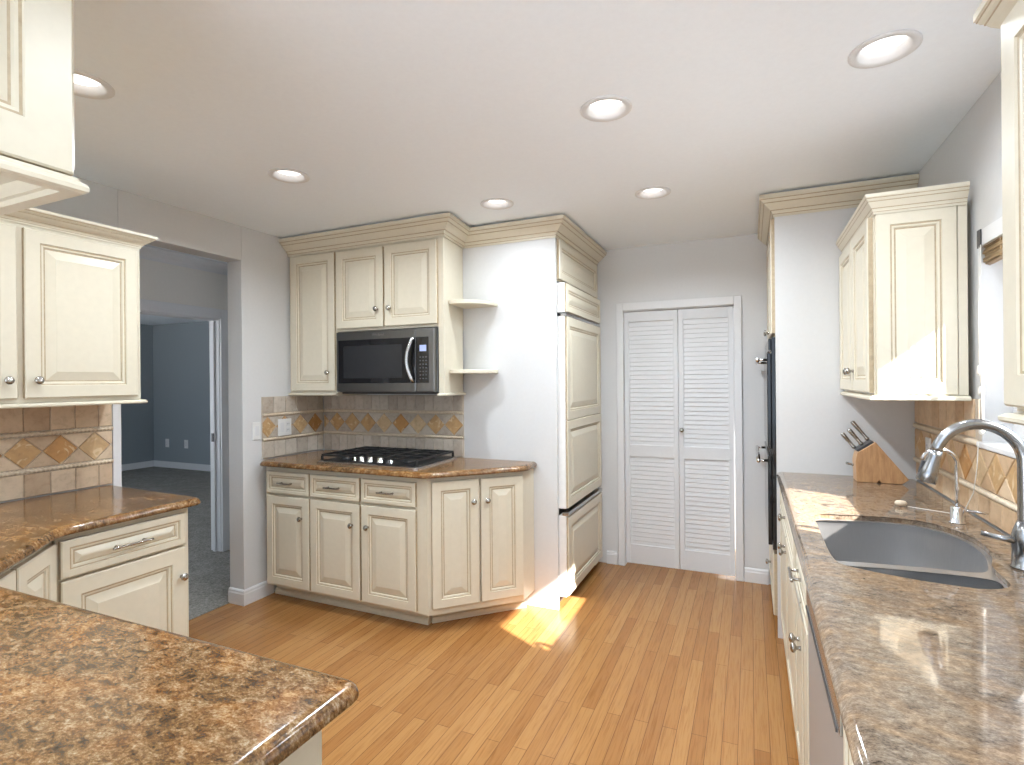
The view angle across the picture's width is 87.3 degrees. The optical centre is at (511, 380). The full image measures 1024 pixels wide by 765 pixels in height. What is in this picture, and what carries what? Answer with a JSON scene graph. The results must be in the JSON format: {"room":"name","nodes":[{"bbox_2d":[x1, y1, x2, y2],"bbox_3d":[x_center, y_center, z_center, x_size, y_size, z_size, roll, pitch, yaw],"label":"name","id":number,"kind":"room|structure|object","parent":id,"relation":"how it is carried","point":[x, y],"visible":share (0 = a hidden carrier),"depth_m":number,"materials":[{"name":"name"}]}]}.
{"room":"kitchen","nodes":[
{"label":"kitchen","id":0,"kind":"room"},
{"bbox_2d":[0,176,323,590],"bbox_3d":[-2.669,0.231,1.463,0.130,2.425,6.100,0,0,24],"label":"wall","id":1,"kind":"structure","parent":0,"point":[258,266],"depth_m":3.46,"materials":[{"name":"paint"}]},
{"bbox_2d":[0,404,113,501],"bbox_3d":[-2.220,0.318,2.280,0.024,0.411,0.958,0,0,24],"label":"tile backsplash","id":2,"kind":"structure","parent":1,"relation":"attached to","point":[44,450],"depth_m":2.48,"materials":[{"name":"beige tile"}]},
{"bbox_2d":[0,207,157,408],"bbox_3d":[-2.065,-0.288,2.207,0.368,0.795,0.974,0,0,24],"label":"upper cabinet","id":3,"kind":"object","parent":1,"relation":"attached to","point":[70,286],"visible":1,"depth_m":2.26,"materials":[{"name":"beige paint"}]},
{"bbox_2d":[112,404,121,486],"bbox_3d":[-2.080,0.336,2.768,0.139,2.205,0.040,0,0,24],"label":"trim","id":4,"kind":"structure","parent":1,"relation":"attached to","point":[116,408],"depth_m":2.74,"materials":[{"name":"white paint"}]},
{"bbox_2d":[228,580,273,605],"bbox_3d":[-1.722,1.386,3.549,0.144,0.098,0.237,0,0,24],"label":"baseboard","id":5,"kind":"structure","parent":1,"relation":"attached to","point":[241,597],"depth_m":3.46,"materials":[{"name":"white paint"}]},
{"bbox_2d":[253,422,259,439],"bbox_3d":[-1.675,0.330,3.520,0.010,0.115,0.058,0,0,24],"label":"light switch","id":6,"kind":"object","parent":1,"relation":"attached to","point":[256,425],"visible":1,"depth_m":3.51,"materials":[{"name":"white plastic"}]},
{"bbox_2d":[261,396,323,458],"bbox_3d":[-1.539,0.312,3.808,0.024,0.410,0.553,0,0,24],"label":"tile backsplash","id":7,"kind":"structure","parent":1,"relation":"attached to","point":[305,413],"depth_m":3.79,"materials":[{"name":"beige tile"}]},
{"bbox_2d":[278,418,290,435],"bbox_3d":[-1.572,0.321,3.713,0.010,0.115,0.115,0,0,24],"label":"electrical outlet","id":8,"kind":"object","parent":7,"relation":"attached to","point":[284,425],"visible":1,"depth_m":3.71,"materials":[{"name":"white plastic"}]},
{"bbox_2d":[286,422,289,431],"bbox_3d":[-1.559,0.321,3.735,0.003,0.068,0.032,-1,0,24],"label":"receptacle","id":9,"kind":"object","parent":8,"relation":"attached to","point":[287,423],"depth_m":3.73,"materials":[{"name":"white paint"}]},
{"bbox_2d":[121,321,210,464],"bbox_3d":[-4.970,0.251,5.662,5.310,2.425,5.700,0,0,24],"label":"wall","id":10,"kind":"structure","parent":0,"point":[174,358],"depth_m":8.93,"materials":[{"name":"blue paint"}]},
{"bbox_2d":[121,460,210,470],"bbox_3d":[-4.896,1.405,5.633,5.170,0.104,5.500,0,0,24],"label":"baseboard","id":11,"kind":"structure","parent":10,"relation":"attached to","point":[190,466],"depth_m":8.90,"materials":[{"name":"white paint"}]},
{"bbox_2d":[165,439,168,446],"bbox_3d":[-5.815,1.051,9.046,0.090,0.140,0.010,0,0,24],"label":"electrical outlet","id":12,"kind":"object","parent":10,"relation":"attached to","point":[166,440],"visible":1,"depth_m":9.04,"materials":[{"name":"white plastic"}]},
{"bbox_2d":[184,440,187,447],"bbox_3d":[-5.377,1.047,8.851,0.090,0.140,0.010,0,0,24],"label":"electrical outlet","id":13,"kind":"object","parent":10,"relation":"attached to","point":[185,441],"visible":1,"depth_m":8.85,"materials":[{"name":"white plastic"}]},
{"bbox_2d":[139,258,227,319],"bbox_3d":[-2.449,0.229,4.649,0.120,2.425,5.900,0,0,24],"label":"wall","id":14,"kind":"structure","parent":0,"point":[163,282],"depth_m":4.21,"materials":[{"name":"paint"}]},
{"bbox_2d":[140,299,229,551],"bbox_3d":[-2.729,0.421,3.992,0.140,2.034,1.330,0,0,24],"label":"trim","id":15,"kind":"structure","parent":14,"relation":"attached to","point":[218,329],"depth_m":4.50,"materials":[{"name":"white paint"}]},
{"bbox_2d":[323,238,559,609],"bbox_3d":[-0.574,0.212,3.707,1.872,2.425,0.024,0,0,24],"label":"wall","id":16,"kind":"structure","parent":0,"point":[511,413],"depth_m":3.42,"materials":[{"name":"paint"}]},
{"bbox_2d":[288,236,465,395],"bbox_3d":[-0.925,-0.409,3.642,1.281,1.015,0.370,0,0,24],"label":"upper cabinet","id":17,"kind":"object","parent":16,"relation":"attached to","point":[406,284],"visible":0.88,"depth_m":3.50,"materials":[{"name":"beige paint"}]},
{"bbox_2d":[336,327,438,393],"bbox_3d":[-0.758,-0.121,3.546,0.765,0.409,0.404,0,0,24],"label":"microwave","id":18,"kind":"object","parent":17,"relation":"attached to","point":[399,361],"visible":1,"depth_m":3.39,"materials":[{"name":"black metal"}]},
{"bbox_2d":[323,395,463,456],"bbox_3d":[-0.873,0.307,3.813,1.202,0.410,0.024,0,0,24],"label":"tile backsplash","id":19,"kind":"structure","parent":16,"relation":"attached to","point":[434,422],"depth_m":3.79,"materials":[{"name":"beige tile"}]},
{"bbox_2d":[278,212,606,265],"bbox_3d":[-0.371,-0.933,3.545,2.387,0.108,0.914,-1,0,-10],"label":"crown molding","id":20,"kind":"structure","parent":16,"relation":"attached to","point":[447,225],"depth_m":3.41,"materials":[{"name":"beige paint"}]},
{"bbox_2d":[449,300,497,308],"bbox_3d":[-0.255,-0.490,3.408,0.252,0.024,0.255,0,0,24],"label":"corner shelf","id":21,"kind":"object","parent":16,"relation":"attached to","point":[465,304],"visible":1,"depth_m":3.36,"materials":[{"name":"beige paint"}]},
{"bbox_2d":[450,369,497,373],"bbox_3d":[-0.252,-0.058,3.408,0.252,0.024,0.255,0,0,24],"label":"corner shelf","id":22,"kind":"object","parent":16,"relation":"attached to","point":[461,371],"visible":1,"depth_m":3.33,"materials":[{"name":"beige paint"}]},
{"bbox_2d":[122,466,798,764],"bbox_3d":[-2.763,1.466,4.399,10.550,0.056,6.620,0,0,24],"label":"floor","id":23,"kind":"structure","parent":0,"point":[641,664],"depth_m":2.66,"materials":[{"name":"brown wood"}]},
{"bbox_2d":[0,542,56,601],"bbox_3d":[-1.971,0.997,1.499,1.090,0.881,1.030,0,0,24],"label":"base cabinet","id":24,"kind":"object","parent":23,"relation":"on","point":[36,575],"visible":0.29,"depth_m":1.77,"materials":[{"name":"beige paint"}]},
{"bbox_2d":[0,485,358,764],"bbox_3d":[-1.294,0.533,1.475,2.360,0.032,1.679,0,0,24],"label":"countertop","id":25,"kind":"structure","parent":24,"relation":"on","point":[79,686],"depth_m":0.90,"materials":[{"name":"brown stone"}]},
{"bbox_2d":[52,507,188,636],"bbox_3d":[-1.811,0.995,2.266,0.726,0.881,0.496,0,0,24],"label":"base cabinet","id":26,"kind":"object","parent":23,"relation":"on","point":[136,570],"visible":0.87,"depth_m":2.14,"materials":[{"name":"beige paint"}]},
{"bbox_2d":[279,730,321,764],"bbox_3d":[-0.987,0.988,0.857,1.227,0.881,0.696,0,0,24],"label":"base cabinet","id":27,"kind":"object","parent":23,"relation":"on","point":[309,753],"visible":0.02,"depth_m":0.85,"materials":[{"name":"beige paint"}]},
{"bbox_2d":[266,467,431,624],"bbox_3d":[-0.951,0.988,3.515,1.278,0.881,0.631,0,0,24],"label":"base cabinet","id":28,"kind":"object","parent":23,"relation":"on","point":[353,541],"visible":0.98,"depth_m":3.23,"materials":[{"name":"beige paint"}]},
{"bbox_2d":[260,450,536,478],"bbox_3d":[-0.754,0.529,3.419,1.736,0.032,0.645,0,0,24],"label":"countertop","id":29,"kind":"structure","parent":28,"relation":"on","point":[461,466],"depth_m":3.20,"materials":[{"name":"brown stone"}]},
{"bbox_2d":[317,446,456,469],"bbox_3d":[-0.797,0.485,3.449,0.760,0.055,0.480,0,0,24],"label":"gas cooktop","id":30,"kind":"object","parent":29,"relation":"in","point":[387,457],"visible":1,"depth_m":3.35,"materials":[{"name":"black metal"}]},
{"bbox_2d":[427,468,534,622],"bbox_3d":[-0.193,0.981,3.203,0.481,0.881,0.584,0,0,24],"label":"base cabinet","id":31,"kind":"object","parent":23,"relation":"on","point":[480,528],"visible":0.95,"depth_m":3.11,"materials":[{"name":"beige paint"}]},
{"bbox_2d":[556,238,597,564],"bbox_3d":[0.210,0.216,3.882,0.619,2.405,0.930,0,0,24],"label":"tall cabinet","id":32,"kind":"object","parent":23,"relation":"on","point":[573,269],"visible":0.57,"depth_m":3.65,"materials":[{"name":"beige paint"}]},
{"bbox_2d":[557,281,601,600],"bbox_3d":[0.212,0.398,3.830,0.662,2.040,0.832,0,0,24],"label":"refrigerator","id":33,"kind":"object","parent":23,"relation":"on","point":[578,312],"visible":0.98,"depth_m":3.53,"materials":[{"name":"beige wood"}]},
{"bbox_2d":[777,490,795,731],"bbox_3d":[1.515,0.966,2.324,0.648,0.881,1.061,0,0,24],"label":"base cabinet","id":34,"kind":"object","parent":23,"relation":"on","point":[785,546],"visible":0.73,"depth_m":2.38,"materials":[{"name":"beige paint"}]},
{"bbox_2d":[788,543,808,764],"bbox_3d":[1.196,0.969,1.607,0.648,0.881,0.503,0,0,24],"label":"base cabinet","id":35,"kind":"object","parent":23,"relation":"on","point":[800,647],"visible":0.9,"depth_m":1.70,"materials":[{"name":"beige paint"}]},
{"bbox_2d":[806,588,842,764],"bbox_3d":[0.974,0.979,1.084,0.618,0.866,0.622,0,0,24],"label":"dishwasher","id":36,"kind":"object","parent":23,"relation":"on","point":[825,721],"visible":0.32,"depth_m":1.21,"materials":[{"name":"grey plastic"}]},
{"bbox_2d":[757,174,918,638],"bbox_3d":[1.853,0.198,3.166,0.707,2.411,0.901,0,0,24],"label":"tall cabinet","id":37,"kind":"object","parent":23,"relation":"on","point":[800,230],"visible":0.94,"depth_m":2.86,"materials":[{"name":"paint"}]},
{"bbox_2d":[755,337,776,549],"bbox_3d":[1.821,0.342,3.218,0.655,1.172,0.806,0,0,24],"label":"double oven","id":38,"kind":"object","parent":37,"relation":"in","point":[769,446],"visible":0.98,"depth_m":2.96,"materials":[{"name":"black metal"}]},
{"bbox_2d":[843,726,853,764],"bbox_3d":[0.552,0.975,0.162,0.648,0.881,1.398,0,0,24],"label":"base cabinet","id":39,"kind":"object","parent":23,"relation":"on","point":[847,758],"visible":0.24,"depth_m":0.89,"materials":[{"name":"beige paint"}]},
{"bbox_2d":[777,472,1023,764],"bbox_3d":[1.003,0.513,1.158,0.632,0.032,3.607,0,0,24],"label":"countertop","id":40,"kind":"structure","parent":39,"relation":"on","point":[921,672],"depth_m":1.03,"materials":[{"name":"brown stone"}]},
{"bbox_2d":[852,439,908,483],"bbox_3d":[1.786,0.390,2.605,0.213,0.200,0.100,0,0,24],"label":"knife block","id":41,"kind":"object","parent":40,"relation":"on","point":[871,463],"visible":0.98,"depth_m":2.57,"materials":[{"name":"brown wood"}]},
{"bbox_2d":[840,432,855,448],"bbox_3d":[1.674,0.299,2.671,0.066,0.082,0.034,0,0,24],"label":"kitchen knife","id":42,"kind":"object","parent":41,"relation":"in","point":[842,434],"visible":0.99,"depth_m":2.66,"materials":[{"name":"silver metal"}]},
{"bbox_2d":[847,428,862,445],"bbox_3d":[1.684,0.276,2.634,0.068,0.085,0.034,0,0,24],"label":"kitchen knife","id":43,"kind":"object","parent":41,"relation":"on","point":[849,430],"visible":1,"depth_m":2.62,"materials":[{"name":"silver metal"}]},
{"bbox_2d":[850,421,868,440],"bbox_3d":[1.711,0.246,2.638,0.079,0.099,0.034,0,0,24],"label":"kitchen knife","id":44,"kind":"object","parent":41,"relation":"on","point":[853,423],"visible":1,"depth_m":2.63,"materials":[{"name":"silver metal"}]},
{"bbox_2d":[793,519,1007,620],"bbox_3d":[1.185,0.618,1.633,0.559,0.206,0.816,0,0,24],"label":"sink","id":45,"kind":"object","parent":40,"relation":"in","point":[896,549],"visible":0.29,"depth_m":1.88,"materials":[{"name":"metal"}]},
{"bbox_2d":[920,448,988,523],"bbox_3d":[1.524,0.362,1.860,0.188,0.261,0.063,0,0,24],"label":"filter faucet","id":46,"kind":"object","parent":40,"relation":"on","point":[957,513],"visible":0.81,"depth_m":1.85,"materials":[{"name":"silver metal"}]},
{"bbox_2d":[915,419,1023,570],"bbox_3d":[1.256,0.299,1.455,0.263,0.391,0.060,-1,0,26],"label":"kitchen faucet","id":47,"kind":"object","parent":40,"relation":"on","point":[928,471],"visible":1,"depth_m":1.43,"materials":[{"name":"metal"}]},
{"bbox_2d":[73,0,1000,324],"bbox_3d":[-3.292,-1.021,3.322,10.500,0.090,9.000,0,0,24],"label":"ceiling","id":48,"kind":"structure","parent":0,"point":[391,110],"depth_m":1.96,"materials":[{"name":"paint"}]},
{"bbox_2d":[0,0,89,215],"bbox_3d":[-1.552,-0.673,1.182,1.413,0.626,0.362,0,0,24],"label":"upper cabinet","id":49,"kind":"object","parent":48,"relation":"attached to","point":[37,146],"visible":1,"depth_m":1.00,"materials":[{"name":"beige paint"}]},
{"bbox_2d":[74,69,114,99],"bbox_3d":[-1.443,-1.001,1.791,0.190,0.030,0.190,0,0,24],"label":"recessed light","id":50,"kind":"object","parent":48,"relation":"in","point":[86,85],"visible":0.58,"depth_m":1.84,"materials":[{"name":"white paint"}]},
{"bbox_2d":[267,168,309,183],"bbox_3d":[-1.082,-1.005,2.603,0.190,0.030,0.190,0,0,24],"label":"recessed light","id":51,"kind":"object","parent":48,"relation":"in","point":[287,175],"visible":0.86,"depth_m":2.63,"materials":[{"name":"white paint"}]},
{"bbox_2d":[480,198,513,209],"bbox_3d":[-0.085,-1.013,3.042,0.190,0.030,0.190,0,0,24],"label":"recessed light","id":52,"kind":"object","parent":48,"relation":"in","point":[492,203],"visible":0.89,"depth_m":3.07,"materials":[{"name":"white paint"}]},
{"bbox_2d":[580,95,631,121],"bbox_3d":[0.348,-1.017,1.988,0.190,0.030,0.190,0,0,24],"label":"recessed light","id":53,"kind":"object","parent":48,"relation":"in","point":[606,108],"visible":0.97,"depth_m":2.01,"materials":[{"name":"white paint"}]},
{"bbox_2d":[635,186,670,198],"bbox_3d":[0.758,-1.021,2.885,0.190,0.030,0.190,0,0,24],"label":"recessed light","id":54,"kind":"object","parent":48,"relation":"in","point":[654,192],"visible":0.86,"depth_m":2.92,"materials":[{"name":"white paint"}]},
{"bbox_2d":[848,29,922,68],"bbox_3d":[1.140,-1.024,1.643,0.190,0.030,0.190,0,0,24],"label":"recessed light","id":55,"kind":"object","parent":48,"relation":"in","point":[886,48],"visible":0.97,"depth_m":1.66,"materials":[{"name":"white paint"}]},
{"bbox_2d":[597,234,770,583],"bbox_3d":[1.324,0.196,3.954,2.700,2.425,0.100,0,0,24],"label":"wall","id":56,"kind":"structure","parent":0,"point":[735,265],"depth_m":3.87,"materials":[{"name":"paint"}]},
{"bbox_2d":[624,306,734,575],"bbox_3d":[1.227,0.430,3.966,0.776,1.919,0.079,0,0,24],"label":"door","id":57,"kind":"structure","parent":56,"relation":"in","point":[682,423],"depth_m":3.95,"materials":[{"name":"white wood"}]},
{"bbox_2d":[616,295,743,581],"bbox_3d":[1.232,0.407,3.980,0.882,2.004,0.109,0,0,24],"label":"trim","id":58,"kind":"structure","parent":56,"relation":"attached to","point":[621,308],"depth_m":3.90,"materials":[{"name":"white paint"}]},
{"bbox_2d":[607,550,768,584],"bbox_3d":[1.252,1.360,3.928,1.130,0.098,0.014,0,0,24],"label":"baseboard","id":59,"kind":"structure","parent":56,"relation":"attached to","point":[753,575],"depth_m":3.74,"materials":[{"name":"white paint"}]},
{"bbox_2d":[678,311,735,548],"bbox_3d":[1.538,0.194,4.680,1.600,2.425,0.100,0,0,24],"label":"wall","id":60,"kind":"structure","parent":0,"point":[733,311],"depth_m":4.48,"materials":[{"name":"paint"}]},
{"bbox_2d":[917,72,1013,535],"bbox_3d":[1.045,0.198,0.302,0.140,2.425,7.000,0,0,24],"label":"wall","id":61,"kind":"structure","parent":0,"point":[972,152],"depth_m":1.93,"materials":[{"name":"paint"}]},
{"bbox_2d":[836,181,970,400],"bbox_3d":[1.689,-0.326,2.385,0.363,0.803,0.798,0,0,24],"label":"upper cabinet","id":62,"kind":"object","parent":61,"relation":"attached to","point":[903,264],"visible":1,"depth_m":2.06,"materials":[{"name":"beige paint"}]},
{"bbox_2d":[913,398,981,446],"bbox_3d":[1.847,0.153,2.309,0.024,0.174,0.812,0,0,24],"label":"tile backsplash","id":63,"kind":"structure","parent":61,"relation":"attached to","point":[933,417],"depth_m":2.23,"materials":[{"name":"beige tile"}]},
{"bbox_2d":[913,429,1016,534],"bbox_3d":[1.289,0.369,1.051,0.024,0.248,3.566,0,0,24],"label":"tile backsplash","id":64,"kind":"structure","parent":61,"relation":"attached to","point":[995,493],"depth_m":1.91,"materials":[{"name":"beige tile"}]},
{"bbox_2d":[925,437,930,450],"bbox_3d":[1.907,0.318,2.458,0.010,0.115,0.070,0,0,24],"label":"electrical outlet","id":65,"kind":"object","parent":64,"relation":"attached to","point":[927,440],"visible":0.47,"depth_m":2.45,"materials":[{"name":"white plastic"}]},
{"bbox_2d":[976,217,1002,434],"bbox_3d":[1.514,-0.172,1.520,0.066,0.728,0.882,0,0,24],"label":"bamboo blind","id":66,"kind":"object","parent":61,"relation":"attached to","point":[990,237],"visible":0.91,"depth_m":1.88,"materials":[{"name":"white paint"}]},
{"bbox_2d":[895,442,978,512],"bbox_3d":[1.582,0.354,2.002,0.033,0.275,0.266,0,0,-32],"label":"pull cord","id":67,"kind":"object","parent":66,"relation":"hanging from","point":[897,502],"visible":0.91,"depth_m":2.00,"materials":[{"name":"white fabric cord"},{"name":"cream plastic"}]},
{"bbox_2d":[973,0,1023,425],"bbox_3d":[0.837,-0.312,0.478,0.368,0.778,1.056,0,0,24],"label":"upper cabinet","id":68,"kind":"object","parent":61,"relation":"attached to","point":[1007,16],"visible":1,"depth_m":0.94,"materials":[{"name":"beige paint"}]},
{"bbox_2d":[976,407,1023,458],"bbox_3d":[1.556,-0.149,1.501,0.145,0.780,0.890,0,0,24],"label":"windowsill","id":69,"kind":"structure","parent":61,"relation":"in","point":[1003,448],"depth_m":1.83,"materials":[{"name":"white paint"}]},
{"bbox_3d":[-2.429,0.229,3.354,0.970,2.425,3.550,0,0,24],"label":"wall","id":70,"kind":"structure","parent":0,"visible":0},
{"bbox_2d":[139,245,226,274],"bbox_3d":[-2.850,-0.936,3.537,0.070,0.085,3.350,0,0,24],"label":"trim","id":71,"kind":"structure","parent":70,"relation":"attached to","point":[146,252],"depth_m":4.17,"materials":[{"name":"white paint"}]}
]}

